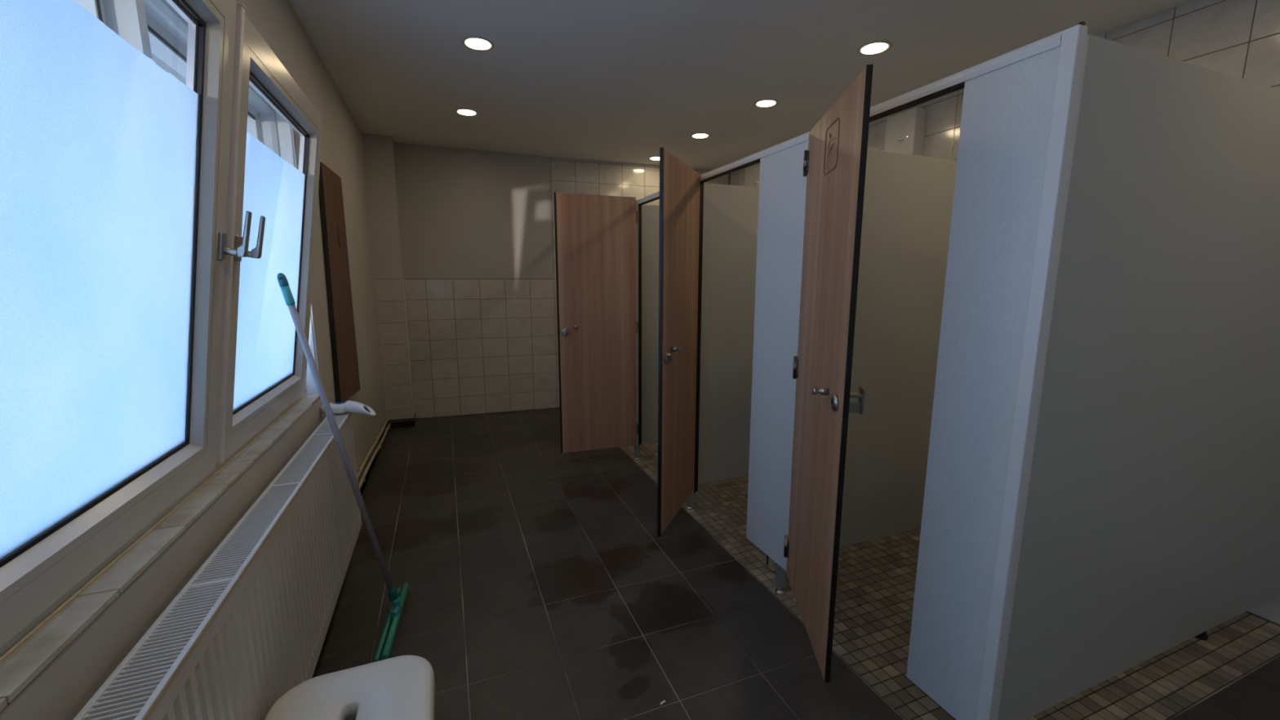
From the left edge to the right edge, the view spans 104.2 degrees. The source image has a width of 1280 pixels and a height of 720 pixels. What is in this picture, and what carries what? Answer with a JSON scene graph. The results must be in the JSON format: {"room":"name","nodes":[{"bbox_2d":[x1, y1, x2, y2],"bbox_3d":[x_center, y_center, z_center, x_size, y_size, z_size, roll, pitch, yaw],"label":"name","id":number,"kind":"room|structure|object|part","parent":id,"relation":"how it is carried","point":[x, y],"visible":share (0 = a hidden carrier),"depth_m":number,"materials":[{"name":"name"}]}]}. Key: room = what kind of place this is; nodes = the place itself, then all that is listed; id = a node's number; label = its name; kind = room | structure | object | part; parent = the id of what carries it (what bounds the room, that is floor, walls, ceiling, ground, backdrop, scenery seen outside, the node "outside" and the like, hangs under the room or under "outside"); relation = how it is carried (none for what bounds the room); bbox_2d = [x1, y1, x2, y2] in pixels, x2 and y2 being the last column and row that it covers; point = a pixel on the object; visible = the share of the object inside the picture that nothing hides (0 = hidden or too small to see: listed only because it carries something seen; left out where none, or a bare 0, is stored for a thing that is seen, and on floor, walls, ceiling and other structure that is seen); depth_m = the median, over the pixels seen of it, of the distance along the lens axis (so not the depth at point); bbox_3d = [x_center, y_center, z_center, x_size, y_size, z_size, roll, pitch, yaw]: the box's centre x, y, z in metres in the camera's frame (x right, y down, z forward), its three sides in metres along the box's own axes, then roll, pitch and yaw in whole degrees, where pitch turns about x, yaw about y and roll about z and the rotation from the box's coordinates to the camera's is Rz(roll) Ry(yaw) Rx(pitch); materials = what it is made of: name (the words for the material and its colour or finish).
{"room":"shower room","nodes":[
{"label":"shower room","id":0,"kind":"room"},
{"bbox_2d":[0,0,386,719],"bbox_3d":[-1.212,-0.158,1.082,0.302,3.000,8.520,-4,10,-21],"label":"wall","id":1,"kind":"structure","parent":0,"point":[61,691],"depth_m":2.02,"materials":[{"name":"paint"}]},
{"bbox_2d":[0,0,318,655],"bbox_3d":[-1.224,-0.305,1.297,0.451,1.280,2.130,-4,10,-21],"label":"window","id":2,"kind":"structure","parent":1,"relation":"in","point":[118,175],"depth_m":0.92,"materials":[{"name":"white plastic"}]},
{"bbox_3d":[-1.084,-0.295,1.293,0.010,0.070,0.027,5,7,-22],"label":"handle plate","id":3,"kind":"part","parent":2,"relation":"part of","materials":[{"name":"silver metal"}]},
{"bbox_3d":[-1.051,-0.331,1.300,0.054,0.121,0.019,5,7,-22],"label":"handle","id":4,"kind":"part","parent":2,"relation":"part of","materials":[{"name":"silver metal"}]},
{"bbox_2d":[215,14,323,465],"bbox_3d":[-1.314,-0.377,1.783,0.234,1.214,0.972,-4,10,-21],"label":"window","id":5,"kind":"structure","parent":2,"relation":"attached to","point":[267,369],"depth_m":1.73,"materials":[{"name":"white plastic"}]},
{"bbox_3d":[-1.124,-0.311,1.394,0.010,0.070,0.027,5,7,-22],"label":"handle plate","id":6,"kind":"part","parent":5,"relation":"part of","materials":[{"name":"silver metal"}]},
{"bbox_3d":[-1.091,-0.348,1.401,0.054,0.121,0.019,5,7,-22],"label":"handle","id":7,"kind":"part","parent":5,"relation":"part of","materials":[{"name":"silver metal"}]},
{"bbox_2d":[0,393,319,712],"bbox_3d":[-1.254,0.334,1.391,0.228,0.020,2.130,-4,10,-21],"label":"window sill","id":8,"kind":"structure","parent":1,"relation":"attached to","point":[29,655],"depth_m":0.93,"materials":[{"name":"tile"}]},
{"bbox_2d":[73,412,361,719],"bbox_3d":[-1.062,0.711,1.436,0.128,0.591,2.203,-4,10,-21],"label":"radiator","id":9,"kind":"object","parent":1,"relation":"attached to","point":[251,625],"visible":0.93,"depth_m":1.20,"materials":[{"name":"metal"}]},
{"bbox_2d":[320,402,345,413],"bbox_3d":[-1.463,0.231,2.385,0.120,0.045,0.073,1,9,3],"label":"plastic bottle","id":10,"kind":"object","parent":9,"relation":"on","point":[336,407],"visible":0.58,"depth_m":2.35,"materials":[{"name":"white plastic"}]},
{"bbox_2d":[343,400,376,416],"bbox_3d":[-1.339,0.231,2.386,0.144,0.074,0.058,1,9,4],"label":"tube","id":11,"kind":"object","parent":9,"relation":"attached to","point":[350,406],"visible":1,"depth_m":2.37,"materials":[{"name":"white plastic"}]},
{"bbox_2d":[319,161,359,402],"bbox_3d":[-1.760,-0.420,2.915,0.029,1.354,0.673,-4,10,-21],"label":"wooden board","id":12,"kind":"object","parent":1,"relation":"attached to","point":[347,382],"visible":0.94,"depth_m":2.84,"materials":[{"name":"brown laminate"}]},
{"bbox_2d":[360,426,386,495],"bbox_3d":[-2.017,0.794,3.738,0.001,0.062,2.300,-4,10,-21],"label":"baseboard","id":13,"kind":"structure","parent":1,"relation":"attached to","point":[382,434],"depth_m":3.57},
{"bbox_2d":[356,417,391,488],"bbox_3d":[-1.931,0.714,3.569,0.046,0.212,2.551,-4,10,-21],"label":"pipes","id":14,"kind":"object","parent":1,"relation":"attached to","point":[359,470],"visible":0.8,"depth_m":3.60,"materials":[{"name":"beige metal"}]},
{"bbox_2d":[361,133,414,420],"bbox_3d":[-2.406,-0.848,4.780,0.266,2.840,0.404,-4,10,-21],"label":"pilaster","id":15,"kind":"object","parent":1,"relation":"attached to","point":[379,152],"visible":0.93,"depth_m":4.62,"materials":[{"name":"paint"}]},
{"bbox_3d":[-2.216,-0.098,4.766,0.010,1.344,0.008,-4,10,-21],"label":"corner trim","id":16,"kind":"part","parent":15,"relation":"part of","materials":[{"name":"white plastic"}]},
{"bbox_2d":[386,413,416,428],"bbox_3d":[-2.393,0.588,4.986,0.268,0.064,0.470,-4,10,-21],"label":"baseboard","id":17,"kind":"structure","parent":1,"relation":"attached to","point":[397,424],"depth_m":4.79,"materials":[{"name":"black tile"}]},
{"bbox_2d":[394,142,730,418],"bbox_3d":[-0.831,-0.880,5.470,4.300,3.000,0.577,-4,10,-21],"label":"wall","id":18,"kind":"structure","parent":0,"point":[477,227],"depth_m":5.09,"materials":[{"name":"tile"}]},
{"bbox_2d":[288,0,1192,169],"bbox_3d":[0.644,-1.645,1.591,4.340,0.330,8.550,-4,10,-21],"label":"ceiling","id":19,"kind":"structure","parent":0,"point":[618,81],"depth_m":2.83,"materials":[{"name":"paint"}]},
{"bbox_2d":[454,107,478,115],"bbox_3d":[-1.310,-1.875,3.764,0.172,0.011,0.172,-4,10,-21],"label":"recessed light","id":20,"kind":"object","parent":19,"relation":"in","point":[465,112],"visible":1,"depth_m":3.76,"materials":[{"name":"beige plastic"}]},
{"bbox_2d":[457,109,475,115],"bbox_3d":[-1.310,-1.871,3.765,0.127,0.001,0.127,-4,10,-21],"label":"diffuser","id":21,"kind":"object","parent":20,"relation":"attached to","point":[462,112],"depth_m":3.76,"materials":[{"name":"beige plastic"}]},
{"bbox_2d":[461,35,494,51],"bbox_3d":[-0.867,-1.694,2.664,0.172,0.011,0.172,-4,10,-21],"label":"recessed light","id":22,"kind":"object","parent":19,"relation":"in","point":[473,42],"visible":1,"depth_m":2.66,"materials":[{"name":"beige plastic"}]},
{"bbox_2d":[465,38,490,49],"bbox_3d":[-0.867,-1.689,2.665,0.127,0.001,0.127,-4,10,-21],"label":"diffuser","id":23,"kind":"object","parent":22,"relation":"attached to","point":[471,43],"depth_m":2.66,"materials":[{"name":"beige plastic"}]},
{"bbox_2d":[648,155,659,160],"bbox_3d":[0.169,-2.070,5.105,0.172,0.011,0.172,-4,10,-21],"label":"recessed light","id":24,"kind":"object","parent":19,"relation":"in","point":[654,157],"visible":0.65,"depth_m":5.08,"materials":[{"name":"beige"}]},
{"bbox_2d":[650,156,659,159],"bbox_3d":[0.169,-2.065,5.105,0.127,0.001,0.127,-4,10,-21],"label":"diffuser","id":25,"kind":"object","parent":24,"relation":"attached to","point":[651,157],"depth_m":5.10,"materials":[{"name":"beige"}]},
{"bbox_2d":[690,132,710,138],"bbox_3d":[0.520,-1.935,4.292,0.172,0.011,0.172,-4,10,-21],"label":"recessed light","id":26,"kind":"object","parent":19,"relation":"in","point":[696,135],"visible":1,"depth_m":4.29,"materials":[{"name":"beige"}]},
{"bbox_2d":[693,133,707,137],"bbox_3d":[0.520,-1.931,4.292,0.127,0.001,0.127,-4,10,-21],"label":"diffuser","id":27,"kind":"object","parent":26,"relation":"attached to","point":[695,135],"depth_m":4.29,"materials":[{"name":"beige plastic"}]},
{"bbox_2d":[753,98,778,107],"bbox_3d":[0.885,-1.804,3.495,0.172,0.011,0.172,-4,10,-21],"label":"recessed light","id":28,"kind":"object","parent":19,"relation":"in","point":[765,103],"visible":1,"depth_m":3.49,"materials":[{"name":"beige plastic"}]},
{"bbox_2d":[756,100,775,106],"bbox_3d":[0.885,-1.799,3.496,0.127,0.001,0.127,-4,10,-21],"label":"diffuser","id":29,"kind":"object","parent":28,"relation":"attached to","point":[760,103],"depth_m":3.49,"materials":[{"name":"beige plastic"}]},
{"bbox_2d":[857,40,892,55],"bbox_3d":[1.250,-1.665,2.656,0.172,0.011,0.172,-4,10,-21],"label":"recessed light","id":30,"kind":"object","parent":19,"relation":"in","point":[875,47],"visible":1,"depth_m":2.65,"materials":[{"name":"beige plastic"}]},
{"bbox_2d":[861,43,887,53],"bbox_3d":[1.250,-1.661,2.657,0.127,0.001,0.127,-4,10,-21],"label":"diffuser","id":31,"kind":"object","parent":30,"relation":"attached to","point":[873,48],"depth_m":2.65,"materials":[{"name":"beige plastic"}]},
{"bbox_2d":[311,408,1279,719],"bbox_3d":[0.653,1.165,2.030,3.940,0.121,8.300,-4,10,-21],"label":"floor","id":32,"kind":"structure","parent":0,"point":[542,581],"depth_m":2.15,"materials":[{"name":"grey tile"}]},
{"bbox_2d":[276,272,408,662],"bbox_3d":[-1.128,0.399,1.890,0.342,1.439,0.460,-4,10,-21],"label":"squeegee","id":33,"kind":"object","parent":32,"relation":"on","point":[397,598],"visible":0.98,"depth_m":1.95,"materials":[{"name":"plastic"}]},
{"bbox_2d":[389,595,402,618],"bbox_3d":[-1.027,1.019,2.099,0.047,0.078,0.140,-4,10,-21],"label":"socket","id":34,"kind":"object","parent":33,"relation":"attached to","point":[396,609],"depth_m":2.06,"materials":[{"name":"teal plastic"}]},
{"bbox_2d":[264,655,435,719],"bbox_3d":[-0.649,1.023,1.139,0.356,0.450,0.374,-4,10,-21],"label":"stool","id":35,"kind":"object","parent":32,"relation":"on","point":[402,687],"visible":1,"depth_m":1.18,"materials":[{"name":"white plastic"}]},
{"bbox_2d":[634,21,1279,719],"bbox_3d":[0.976,-0.168,3.661,1.810,1.982,4.536,-4,10,-21],"label":"wall","id":36,"kind":"structure","parent":32,"relation":"on","point":[1066,357],"depth_m":1.47,"materials":[{"name":"laminate"}]},
{"bbox_2d":[553,191,638,453],"bbox_3d":[-0.291,-0.238,3.603,0.606,1.845,0.077,-3,10,-20],"label":"door","id":37,"kind":"structure","parent":36,"relation":"in","point":[597,326],"depth_m":3.59,"materials":[{"name":"brown wood"}]},
{"bbox_3d":[-0.024,0.707,3.944,0.036,0.096,0.036,-4,10,-21],"label":"leg","id":38,"kind":"part","parent":36,"relation":"part of","materials":[{"name":"silver metal"}]},
{"bbox_3d":[-0.068,-0.264,3.882,0.013,1.840,0.338,-4,10,-21],"label":"panel","id":39,"kind":"part","parent":36,"relation":"part of","materials":[{"name":"laminate"}]},
{"bbox_3d":[0.749,-0.301,4.262,1.784,1.900,0.013,-4,10,-21],"label":"divider panel","id":40,"kind":"part","parent":36,"relation":"part of","materials":[{"name":"grey laminate"}]},
{"bbox_2d":[657,146,700,537],"bbox_3d":[0.225,-0.073,2.588,0.076,1.813,0.637,4,10,21],"label":"door","id":41,"kind":"structure","parent":36,"relation":"in","point":[679,184],"depth_m":2.50,"materials":[{"name":"brown wood"}]},
{"bbox_3d":[0.174,-0.052,2.421,0.048,0.025,0.025,4,10,22],"label":"knob","id":42,"kind":"part","parent":41,"relation":"part of","materials":[{"name":"metal"}]},
{"bbox_3d":[0.312,0.846,3.099,0.036,0.096,0.036,-4,10,-21],"label":"leg","id":43,"kind":"part","parent":36,"relation":"part of","materials":[{"name":"silver metal"}]},
{"bbox_3d":[0.273,-0.121,3.025,0.013,1.835,0.325,-4,10,-21],"label":"panel","id":44,"kind":"part","parent":36,"relation":"part of","materials":[{"name":"laminate"}]},
{"bbox_3d":[1.091,-0.165,3.402,1.784,1.896,0.013,-4,10,-21],"label":"divider panel","id":45,"kind":"part","parent":36,"relation":"part of","materials":[{"name":"grey laminate"}]},
{"bbox_3d":[0.599,0.013,2.205,0.013,1.827,0.326,-4,10,-21],"label":"panel","id":46,"kind":"part","parent":36,"relation":"part of","materials":[{"name":"laminate"}]},
{"bbox_3d":[0.642,0.983,2.268,0.036,0.096,0.036,-4,10,-21],"label":"leg","id":47,"kind":"part","parent":36,"relation":"part of","materials":[{"name":"silver metal"}]},
{"bbox_2d":[783,63,873,682],"bbox_3d":[0.619,0.079,1.761,0.105,1.828,0.640,1,9,3],"label":"door","id":48,"kind":"structure","parent":36,"relation":"in","point":[834,161],"depth_m":1.62,"materials":[{"name":"brown wood"}]},
{"bbox_3d":[0.581,0.101,1.604,0.048,0.025,0.025,1,9,5],"label":"knob","id":49,"kind":"part","parent":48,"relation":"part of","materials":[{"name":"metal"}]},
{"bbox_3d":[0.149,-1.075,3.203,0.035,0.035,4.500,-4,10,-21],"label":"head rail","id":50,"kind":"part","parent":36,"relation":"part of","materials":[{"name":"white metal"}]},
{"bbox_3d":[1.436,-0.020,2.534,1.784,1.908,0.013,-4,10,-21],"label":"divider panel","id":51,"kind":"part","parent":36,"relation":"part of","materials":[{"name":"grey laminate"}]},
{"bbox_3d":[0.924,0.153,1.388,0.013,1.837,0.228,-4,10,-21],"label":"panel","id":52,"kind":"part","parent":36,"relation":"part of","materials":[{"name":"laminate"}]},
{"bbox_3d":[0.976,0.168,1.267,0.032,1.847,0.035,-4,10,-21],"label":"corner post","id":53,"kind":"part","parent":36,"relation":"part of","materials":[{"name":"white laminate"}]},
{"bbox_3d":[1.811,0.114,1.586,1.784,1.824,0.013,-4,10,-21],"label":"divider panel","id":54,"kind":"part","parent":36,"relation":"part of","materials":[{"name":"grey laminate"}]},
{"bbox_2d":[729,0,1279,626],"bbox_3d":[2.533,-0.395,2.521,0.300,3.000,8.500,-4,10,-21],"label":"wall","id":55,"kind":"structure","parent":0,"point":[1238,38],"depth_m":2.17,"materials":[{"name":"tile"}]},
{"bbox_2d":[744,163,759,186],"bbox_3d":[1.207,-1.748,5.167,0.102,0.510,0.300,-4,10,-21],"label":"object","id":56,"kind":"structure","parent":55,"relation":"attached to","point":[752,173],"depth_m":5.13,"materials":[{"name":"white"}]},
{"bbox_2d":[884,107,926,155],"bbox_3d":[1.861,-1.474,3.523,0.102,0.505,0.250,-4,10,-21],"label":"toilet cistern","id":57,"kind":"object","parent":55,"relation":"attached to","point":[904,134],"depth_m":3.43,"materials":[{"name":"white"}]}
]}

